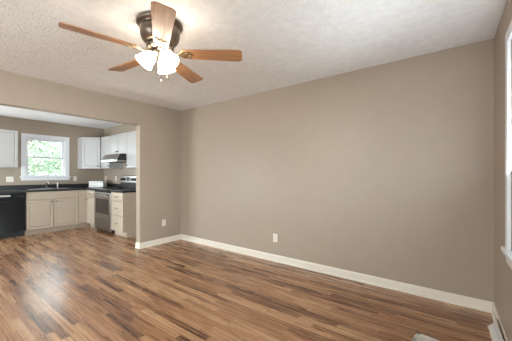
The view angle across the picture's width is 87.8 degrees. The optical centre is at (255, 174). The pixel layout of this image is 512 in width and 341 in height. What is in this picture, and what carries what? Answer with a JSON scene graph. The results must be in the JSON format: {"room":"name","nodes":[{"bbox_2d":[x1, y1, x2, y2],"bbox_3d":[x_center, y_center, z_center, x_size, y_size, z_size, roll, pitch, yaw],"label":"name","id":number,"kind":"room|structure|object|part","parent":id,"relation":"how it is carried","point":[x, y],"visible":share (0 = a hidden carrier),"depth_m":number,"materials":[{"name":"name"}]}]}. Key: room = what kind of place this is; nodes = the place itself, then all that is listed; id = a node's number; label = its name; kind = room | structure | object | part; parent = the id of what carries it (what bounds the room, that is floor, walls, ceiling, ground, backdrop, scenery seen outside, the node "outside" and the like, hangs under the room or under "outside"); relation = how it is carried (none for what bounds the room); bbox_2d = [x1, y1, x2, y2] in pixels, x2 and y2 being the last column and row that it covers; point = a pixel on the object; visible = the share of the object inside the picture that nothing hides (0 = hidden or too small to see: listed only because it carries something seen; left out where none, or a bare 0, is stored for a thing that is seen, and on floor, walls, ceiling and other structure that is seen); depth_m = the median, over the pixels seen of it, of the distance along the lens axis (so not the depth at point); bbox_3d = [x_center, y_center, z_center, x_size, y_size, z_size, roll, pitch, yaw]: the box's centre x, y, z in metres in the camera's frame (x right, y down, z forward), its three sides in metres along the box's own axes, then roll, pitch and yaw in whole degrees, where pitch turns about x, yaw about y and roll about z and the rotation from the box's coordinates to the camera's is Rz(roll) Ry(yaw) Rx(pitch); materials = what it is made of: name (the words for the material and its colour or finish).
{"room":"empty living room","nodes":[
{"label":"empty living room","id":0,"kind":"room"},
{"bbox_2d":[0,116,103,184],"bbox_3d":[-5.418,0.010,5.376,0.140,2.440,4.560,0,0,37],"label":"wall","id":1,"kind":"structure","parent":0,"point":[28,126],"depth_m":6.22,"materials":[{"name":"paint"}]},
{"bbox_2d":[0,129,17,167],"bbox_3d":[-5.264,-0.520,5.173,0.348,0.760,0.925,0,0,37],"label":"upper cabinet","id":2,"kind":"object","parent":1,"relation":"attached to","point":[8,138],"visible":1,"depth_m":5.34,"materials":[{"name":"paint"}]},
{"bbox_2d":[6,176,13,181],"bbox_3d":[-5.162,0.100,5.583,0.016,0.116,0.120,0,0,37],"label":"switch plate","id":3,"kind":"object","parent":1,"relation":"attached to","point":[11,178],"visible":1,"depth_m":5.59,"materials":[{"name":"beige plastic"}]},
{"bbox_2d":[19,133,70,180],"bbox_3d":[-4.818,-0.382,6.104,0.170,1.023,0.941,0,0,37],"label":"window","id":4,"kind":"structure","parent":1,"relation":"attached to","point":[25,137],"depth_m":6.04,"materials":[{"name":"paint"}]},
{"bbox_3d":[-4.858,-0.584,6.134,0.030,0.427,0.699,0,0,37],"label":"sash","id":5,"kind":"part","parent":4,"relation":"part of","materials":[{"name":"paint"}]},
{"bbox_3d":[-4.794,0.058,6.086,0.110,0.025,0.941,0,0,37],"label":"sill","id":6,"kind":"part","parent":4,"relation":"part of","materials":[{"name":"paint"}]},
{"bbox_3d":[-4.830,-0.179,6.113,0.030,0.448,0.699,0,0,37],"label":"sash","id":7,"kind":"part","parent":4,"relation":"part of","materials":[{"name":"glass"}]},
{"bbox_2d":[78,137,100,168],"bbox_3d":[-3.984,-0.520,6.620,0.624,0.760,0.618,0,0,37],"label":"upper cabinet","id":8,"kind":"object","parent":1,"relation":"attached to","point":[89,148],"visible":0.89,"depth_m":6.39,"materials":[{"name":"paint"}]},
{"bbox_2d":[0,70,180,242],"bbox_3d":[-3.344,0.010,2.657,0.120,2.440,6.160,0,0,37],"label":"wall","id":9,"kind":"structure","parent":0,"point":[158,128],"depth_m":4.48,"materials":[{"name":"paint"}]},
{"bbox_2d":[135,234,180,248],"bbox_3d":[-3.335,1.183,2.650,0.142,0.095,6.160,0,0,37],"label":"baseboard","id":10,"kind":"structure","parent":9,"relation":"attached to","point":[176,237],"depth_m":4.65,"materials":[{"name":"paint"}]},
{"bbox_2d":[0,226,493,340],"bbox_3d":[-2.732,1.270,2.189,8.200,0.080,6.360,0,0,37],"label":"floor","id":11,"kind":"structure","parent":0,"point":[89,283],"depth_m":2.64,"materials":[{"name":"laminate"}]},
{"bbox_2d":[0,192,25,238],"bbox_3d":[-5.003,0.796,5.245,0.620,0.868,0.596,0,0,37],"label":"dishwasher","id":12,"kind":"object","parent":11,"relation":"on","point":[12,205],"visible":1,"depth_m":5.16,"materials":[{"name":"black plastic"}]},
{"bbox_3d":[-5.039,1.180,5.272,0.490,0.100,0.588,0,0,37],"label":"kick plate","id":13,"kind":"part","parent":12,"relation":"part of","materials":[{"name":"black plastic"}]},
{"bbox_3d":[-4.783,0.441,5.077,0.034,0.154,0.592,0,0,37],"label":"control panel","id":14,"kind":"part","parent":12,"relation":"part of","materials":[{"name":"black plastic"}]},
{"bbox_2d":[24,190,77,234],"bbox_3d":[-4.550,0.793,5.860,0.647,0.874,0.916,0,0,37],"label":"base cabinet","id":15,"kind":"object","parent":11,"relation":"on","point":[46,211],"visible":0.96,"depth_m":5.65,"materials":[{"name":"paint"}]},
{"bbox_3d":[-4.472,0.825,5.512,0.040,0.600,0.452,0,0,37],"label":"door","id":16,"kind":"part","parent":15,"relation":"part of","materials":[{"name":"paint"}]},
{"bbox_2d":[0,183,119,192],"bbox_3d":[-4.350,0.290,5.779,1.064,0.128,2.398,0,0,37],"label":"countertop","id":17,"kind":"structure","parent":15,"relation":"on","point":[3,188],"depth_m":5.91,"materials":[{"name":"laminate"}]},
{"bbox_2d":[27,188,70,189],"bbox_3d":[-4.558,0.398,5.864,0.465,0.177,0.750,0,0,37],"label":"sink","id":18,"kind":"object","parent":17,"relation":"in","point":[37,188],"visible":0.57,"depth_m":5.88,"materials":[{"name":"metal"}]},
{"bbox_2d":[89,181,106,186],"bbox_3d":[-3.919,0.240,6.596,0.348,0.152,0.208,0,0,-5],"label":"storage box","id":19,"kind":"object","parent":17,"relation":"on","point":[91,183],"visible":0.98,"depth_m":6.50,"materials":[{"name":"white plastic"}]},
{"bbox_3d":[-3.919,0.181,6.596,0.348,0.035,0.208,0,0,-5],"label":"lid","id":20,"kind":"part","parent":19,"relation":"part of","materials":[{"name":"white plastic"}]},
{"bbox_3d":[-4.194,0.825,5.877,0.040,0.600,0.452,0,0,37],"label":"door","id":21,"kind":"part","parent":15,"relation":"part of","materials":[{"name":"paint"}]},
{"bbox_2d":[77,190,89,227],"bbox_3d":[-4.044,0.793,6.553,0.609,0.874,0.795,0,0,37],"label":"base cabinet","id":22,"kind":"object","parent":11,"relation":"on","point":[82,194],"visible":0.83,"depth_m":6.12,"materials":[{"name":"paint"}]},
{"bbox_3d":[-3.994,0.738,6.126,0.012,0.735,0.165,0,0,37],"label":"filler panel","id":23,"kind":"part","parent":22,"relation":"part of","materials":[{"name":"paint"}]},
{"bbox_2d":[86,190,95,227],"bbox_3d":[-3.577,0.793,6.279,0.439,0.874,0.662,0,0,37],"label":"base cabinet","id":24,"kind":"object","parent":11,"relation":"on","point":[90,197],"visible":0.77,"depth_m":6.04,"materials":[{"name":"paint"}]},
{"bbox_3d":[-3.747,0.438,6.057,0.433,0.158,0.040,0,0,37],"label":"drawer","id":25,"kind":"part","parent":24,"relation":"part of","materials":[{"name":"paint"}]},
{"bbox_3d":[-3.747,0.825,6.057,0.433,0.600,0.040,0,0,37],"label":"door","id":26,"kind":"part","parent":24,"relation":"part of","materials":[{"name":"paint"}]},
{"bbox_2d":[93,176,135,233],"bbox_3d":[-3.103,0.627,5.891,0.775,1.205,0.692,0,0,37],"label":"stove","id":27,"kind":"object","parent":11,"relation":"on","point":[102,200],"visible":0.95,"depth_m":5.70,"materials":[{"name":"silver metal"}]},
{"bbox_3d":[-3.270,1.067,5.672,0.767,0.225,0.030,0,0,37],"label":"storage drawer","id":28,"kind":"part","parent":27,"relation":"part of","materials":[{"name":"metal"}]},
{"bbox_3d":[-3.270,0.665,5.672,0.767,0.560,0.030,0,0,37],"label":"oven door","id":29,"kind":"part","parent":27,"relation":"part of","materials":[{"name":"metal"}]},
{"bbox_3d":[-3.267,0.353,5.676,0.767,0.053,0.020,0,0,37],"label":"rail","id":30,"kind":"part","parent":27,"relation":"part of","materials":[{"name":"silver metal"}]},
{"bbox_2d":[96,188,134,190],"bbox_3d":[-3.100,0.319,5.894,0.775,0.016,0.590,0,0,37],"label":"cooktop","id":31,"kind":"object","parent":27,"relation":"in","point":[97,189],"depth_m":5.85,"materials":[{"name":"black glass"}]},
{"bbox_2d":[111,192,135,236],"bbox_3d":[-2.582,0.793,5.517,0.490,0.874,0.665,0,0,37],"label":"base cabinet","id":32,"kind":"object","parent":11,"relation":"on","point":[123,205],"visible":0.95,"depth_m":5.25,"materials":[{"name":"paint"}]},
{"bbox_3d":[-2.751,0.973,5.296,0.484,0.305,0.040,0,0,37],"label":"drawer","id":33,"kind":"part","parent":32,"relation":"part of","materials":[{"name":"paint"}]},
{"bbox_3d":[-2.751,0.672,5.296,0.484,0.280,0.040,0,0,37],"label":"drawer","id":34,"kind":"part","parent":32,"relation":"part of","materials":[{"name":"paint"}]},
{"bbox_3d":[-2.751,0.442,5.296,0.484,0.165,0.040,0,0,37],"label":"drawer","id":35,"kind":"part","parent":32,"relation":"part of","materials":[{"name":"paint"}]},
{"bbox_2d":[111,189,135,192],"bbox_3d":[-2.569,0.290,5.522,0.509,0.128,0.643,0,0,37],"label":"countertop","id":36,"kind":"structure","parent":32,"relation":"on","point":[122,190],"depth_m":5.25,"materials":[{"name":"laminate"}]},
{"bbox_2d":[412,332,439,340],"bbox_3d":[1.293,1.226,1.926,0.134,0.008,0.260,0,0,-45],"label":"floor vent","id":37,"kind":"object","parent":11,"relation":"in","point":[418,336],"visible":1,"depth_m":1.98,"materials":[{"name":"metal"}]},
{"bbox_2d":[488,319,503,340],"bbox_3d":[1.777,1.184,1.976,0.052,0.093,0.360,0,0,36],"label":"floor vent","id":38,"kind":"object","parent":11,"relation":"in","point":[495,333],"visible":1,"depth_m":2.00,"materials":[{"name":"metal"}]},
{"bbox_2d":[490,321,501,340],"bbox_3d":[1.780,1.181,1.974,0.042,0.068,0.321,0,0,36],"label":"grille","id":39,"kind":"object","parent":38,"relation":"attached to","point":[495,333],"depth_m":1.99,"materials":[{"name":"metal"}]},
{"bbox_2d":[0,0,506,128],"bbox_3d":[-2.732,-1.270,2.189,8.200,0.120,6.360,0,0,37],"label":"ceiling","id":40,"kind":"structure","parent":0,"point":[282,43],"depth_m":2.40,"materials":[{"name":"white paint"}]},
{"bbox_2d":[58,1,241,82],"bbox_3d":[-0.805,-0.970,2.144,1.246,0.480,1.274,0,0,37],"label":"ceiling fan","id":41,"kind":"object","parent":40,"relation":"hanging from","point":[160,30],"visible":1,"depth_m":2.07,"materials":[{"name":"brown wood"}]},
{"bbox_3d":[-1.086,-0.970,1.873,0.493,0.008,0.144,0,12,-40],"label":"blade","id":42,"kind":"part","parent":41,"relation":"part of","materials":[{"name":"brown wood"}]},
{"bbox_3d":[-1.117,-0.970,2.356,0.493,0.008,0.144,0,12,32],"label":"blade","id":43,"kind":"part","parent":41,"relation":"part of","materials":[{"name":"brown wood"}]},
{"bbox_3d":[-0.874,-0.903,2.093,0.140,0.146,0.146,0,0,37],"label":"lamp shade","id":44,"kind":"part","parent":41,"relation":"part of","materials":[{"name":"white glass"}]},
{"bbox_3d":[-0.618,-0.970,1.753,0.144,0.008,0.493,13,-5,-21],"label":"blade","id":45,"kind":"part","parent":41,"relation":"part of","materials":[{"name":"brown wood"}]},
{"bbox_3d":[-0.763,-0.903,2.248,0.142,0.146,0.146,0,0,37],"label":"lamp shade","id":46,"kind":"part","parent":41,"relation":"part of","materials":[{"name":"white glass"}]},
{"bbox_3d":[-0.681,-0.903,2.073,0.148,0.146,0.146,0,0,37],"label":"lamp shade","id":47,"kind":"part","parent":41,"relation":"part of","materials":[{"name":"white glass"}]},
{"bbox_3d":[-0.667,-0.970,2.534,0.144,0.008,0.493,-12,-3,14],"label":"blade","id":48,"kind":"part","parent":41,"relation":"part of","materials":[{"name":"brown wood"}]},
{"bbox_3d":[-0.359,-0.970,2.161,0.493,0.008,0.144,0,-12,-4],"label":"blade","id":49,"kind":"part","parent":41,"relation":"part of","materials":[{"name":"brown wood"}]},
{"bbox_2d":[104,38,493,301],"bbox_3d":[-0.887,0.010,4.725,8.050,2.440,0.130,0,0,37],"label":"wall","id":50,"kind":"structure","parent":0,"point":[386,170],"depth_m":3.04,"materials":[{"name":"paint"}]},
{"bbox_2d":[101,136,122,168],"bbox_3d":[-3.489,-0.520,6.411,0.448,0.760,0.348,0,0,37],"label":"upper cabinet","id":51,"kind":"object","parent":50,"relation":"attached to","point":[104,140],"visible":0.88,"depth_m":6.29,"materials":[{"name":"paint"}]},
{"bbox_3d":[-3.564,-0.520,6.314,0.442,0.756,0.040,0,0,37],"label":"door","id":52,"kind":"part","parent":51,"relation":"part of","materials":[{"name":"paint"}]},
{"bbox_2d":[109,133,125,154],"bbox_3d":[-2.997,-0.675,6.035,0.783,0.450,0.348,0,0,37],"label":"upper cabinet","id":53,"kind":"object","parent":50,"relation":"attached to","point":[117,143],"visible":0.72,"depth_m":5.92,"materials":[{"name":"paint"}]},
{"bbox_2d":[101,153,125,162],"bbox_3d":[-3.044,-0.359,5.968,0.771,0.170,0.508,0,0,37],"label":"range hood","id":54,"kind":"object","parent":53,"relation":"attached to","point":[118,158],"visible":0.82,"depth_m":5.68,"materials":[{"name":"metal"}]},
{"bbox_3d":[-3.227,-0.675,6.056,0.386,0.446,0.040,0,0,37],"label":"door","id":55,"kind":"part","parent":53,"relation":"part of","materials":[{"name":"paint"}]},
{"bbox_3d":[-2.916,-0.675,5.819,0.386,0.446,0.040,0,0,37],"label":"door","id":56,"kind":"part","parent":53,"relation":"part of","materials":[{"name":"paint"}]},
{"bbox_2d":[125,131,135,167],"bbox_3d":[-2.486,-0.520,5.644,0.496,0.760,0.348,0,0,37],"label":"upper cabinet","id":57,"kind":"object","parent":50,"relation":"attached to","point":[130,136],"visible":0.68,"depth_m":5.56,"materials":[{"name":"paint"}]},
{"bbox_2d":[273,233,276,241],"bbox_3d":[0.272,0.897,3.763,0.072,0.116,0.010,0,0,37],"label":"wall outlet","id":58,"kind":"object","parent":50,"relation":"attached to","point":[274,235],"visible":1,"depth_m":3.77,"materials":[{"name":"beige plastic"}]},
{"bbox_2d":[181,234,492,312],"bbox_3d":[0.338,1.183,3.706,4.455,0.095,0.022,0,0,37],"label":"baseboard","id":59,"kind":"structure","parent":50,"relation":"attached to","point":[460,300],"depth_m":3.02,"materials":[{"name":"paint"}]},
{"bbox_2d":[494,0,511,340],"bbox_3d":[0.334,0.010,-0.238,0.140,2.440,6.300,0,0,36],"label":"wall","id":60,"kind":"structure","parent":0,"point":[502,270],"depth_m":2.08,"materials":[{"name":"paint"}]},
{"bbox_2d":[491,302,507,340],"bbox_3d":[0.308,1.183,-0.135,0.022,0.095,6.163,0,0,36],"label":"baseboard","id":61,"kind":"structure","parent":60,"relation":"attached to","point":[495,315],"depth_m":2.11,"materials":[{"name":"paint"}]},
{"bbox_2d":[501,20,511,268],"bbox_3d":[1.452,-0.178,1.372,0.152,1.533,1.080,0,0,36],"label":"window","id":62,"kind":"structure","parent":60,"relation":"in","point":[506,250],"depth_m":1.74,"materials":[{"name":"paint"}]},
{"bbox_3d":[1.438,0.512,1.382,0.116,0.028,1.080,0,0,36],"label":"sill","id":63,"kind":"part","parent":62,"relation":"part of","materials":[{"name":"paint"}]},
{"bbox_3d":[1.411,-0.224,1.401,0.019,1.443,0.970,0,0,36],"label":"casing","id":64,"kind":"part","parent":62,"relation":"part of","materials":[{"name":"paint"}]},
{"label":"outside","id":65,"kind":"structure","parent":0,"visible":0},
{"bbox_3d":[-11.916,1.525,9.111,90.000,0.410,80.000,0,0,37],"label":"ground","id":66,"kind":"structure","parent":65,"visible":0},
{"bbox_2d":[28,140,61,174],"bbox_3d":[-9.751,-1.134,11.080,3.500,4.919,3.746,0,0,-11],"label":"tree","id":67,"kind":"object","parent":66,"relation":"on","point":[38,165],"visible":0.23,"depth_m":11.41,"materials":[{"name":"green plant"}]},
{"bbox_2d":[45,142,61,174],"bbox_3d":[-10.438,-0.813,14.551,3.203,4.279,2.793,0,0,37],"label":"tree","id":68,"kind":"object","parent":66,"relation":"on","point":[58,142],"visible":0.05,"depth_m":13.92,"materials":[{"name":"green plant"}]}
]}

